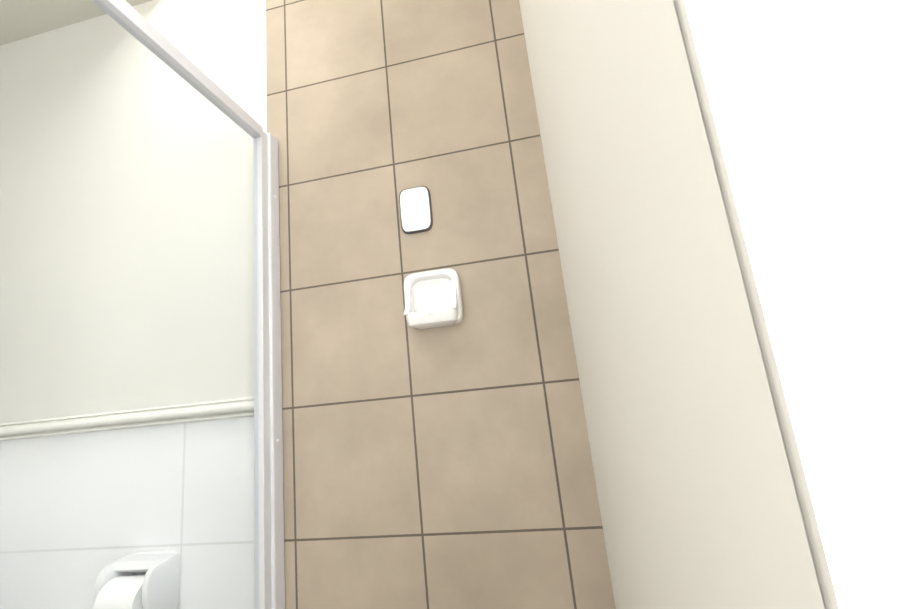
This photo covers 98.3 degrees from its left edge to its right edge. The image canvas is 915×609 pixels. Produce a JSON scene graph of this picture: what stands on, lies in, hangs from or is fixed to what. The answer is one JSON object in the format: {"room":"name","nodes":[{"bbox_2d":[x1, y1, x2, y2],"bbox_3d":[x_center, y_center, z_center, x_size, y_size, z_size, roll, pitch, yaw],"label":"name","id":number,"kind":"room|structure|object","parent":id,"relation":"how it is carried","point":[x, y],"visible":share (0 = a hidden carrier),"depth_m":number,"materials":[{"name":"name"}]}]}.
{"room":"bathroom","nodes":[
{"label":"bathroom","id":0,"kind":"room"},
{"bbox_2d":[0,0,266,422],"bbox_3d":[-0.433,-0.098,1.216,3.120,3.050,0.120,-8,-11,9],"label":"wall","id":1,"kind":"structure","parent":0,"point":[221,44],"depth_m":1.31,"materials":[{"name":"beige paint"}]},
{"bbox_2d":[0,396,253,440],"bbox_3d":[-1.222,0.369,1.197,1.418,0.055,0.032,-8,-11,9],"label":"trim","id":2,"kind":"structure","parent":1,"relation":"attached to","point":[141,414],"depth_m":1.15,"materials":[{"name":"white paint"}]},
{"bbox_2d":[0,416,253,608],"bbox_3d":[-1.167,0.942,1.102,1.436,1.124,0.001,-8,-11,9],"label":"wall tiles","id":3,"kind":"structure","parent":1,"relation":"attached to","point":[228,472],"depth_m":1.12,"materials":[{"name":"white tile"}]},
{"bbox_2d":[93,550,180,608],"bbox_3d":[-0.832,0.741,1.018,0.164,0.156,0.110,-8,-11,9],"label":"toilet roll holder","id":4,"kind":"object","parent":3,"relation":"attached to","point":[133,569],"depth_m":1.01,"materials":[{"name":"white ceramic"}]},
{"bbox_2d":[266,0,615,608],"bbox_3d":[0.201,-0.197,1.050,1.560,3.050,0.001,-8,-11,9],"label":"wall tiles","id":5,"kind":"structure","parent":1,"relation":"attached to","point":[448,467],"depth_m":1.06,"materials":[{"name":"beige tile"}]},
{"bbox_2d":[399,186,432,233],"bbox_3d":[-0.119,-0.268,1.117,0.092,0.136,0.009,-8,-11,9],"label":"wall plate","id":6,"kind":"object","parent":5,"relation":"attached to","point":[415,206],"visible":1,"depth_m":1.11,"materials":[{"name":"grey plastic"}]},
{"bbox_2d":[404,268,462,329],"bbox_3d":[-0.069,-0.018,1.034,0.152,0.152,0.066,-8,-11,9],"label":"soap dish","id":7,"kind":"object","parent":5,"relation":"attached to","point":[432,298],"visible":1,"depth_m":1.05,"materials":[{"name":"white ceramic"}]},
{"bbox_2d":[673,0,914,608],"bbox_3d":[0.540,-0.322,0.597,0.720,3.050,0.805,-8,-11,9],"label":"wall","id":8,"kind":"structure","parent":0,"point":[807,108],"depth_m":0.20,"materials":[{"name":"beige paint"}]},
{"bbox_2d":[519,0,824,608],"bbox_3d":[0.185,-0.273,0.656,0.001,3.050,0.800,-8,-11,9],"label":"wall","id":9,"kind":"structure","parent":8,"relation":"attached to","point":[698,502],"depth_m":0.34,"materials":[{"name":"beige paint"}]},
{"bbox_3d":[-0.502,1.267,0.025,3.240,0.060,1.980,-8,-11,9],"label":"floor","id":10,"kind":"structure","parent":0,"visible":0},
{"bbox_3d":[-0.469,1.242,0.488,0.105,0.160,0.840,-8,-11,9],"label":"kerb","id":11,"kind":"object","parent":10,"relation":"on","visible":0},
{"bbox_2d":[0,0,284,608],"bbox_3d":[-0.569,0.288,0.691,0.054,1.799,0.802,-8,-11,9],"label":"screen","id":12,"kind":"object","parent":11,"relation":"on","point":[269,570],"visible":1,"depth_m":0.96,"materials":[{"name":"white metal"}]},
{"bbox_3d":[-0.818,-1.778,0.627,3.240,0.080,1.980,-8,-11,9],"label":"ceiling","id":13,"kind":"structure","parent":0,"visible":0},
{"bbox_2d":[0,0,151,45],"bbox_3d":[-1.681,-1.335,1.173,1.020,0.400,0.840,-8,-11,9],"label":"ceiling bulkhead","id":14,"kind":"object","parent":13,"relation":"attached to","point":[47,6],"depth_m":1.48,"materials":[{"name":"paint"}]}
]}

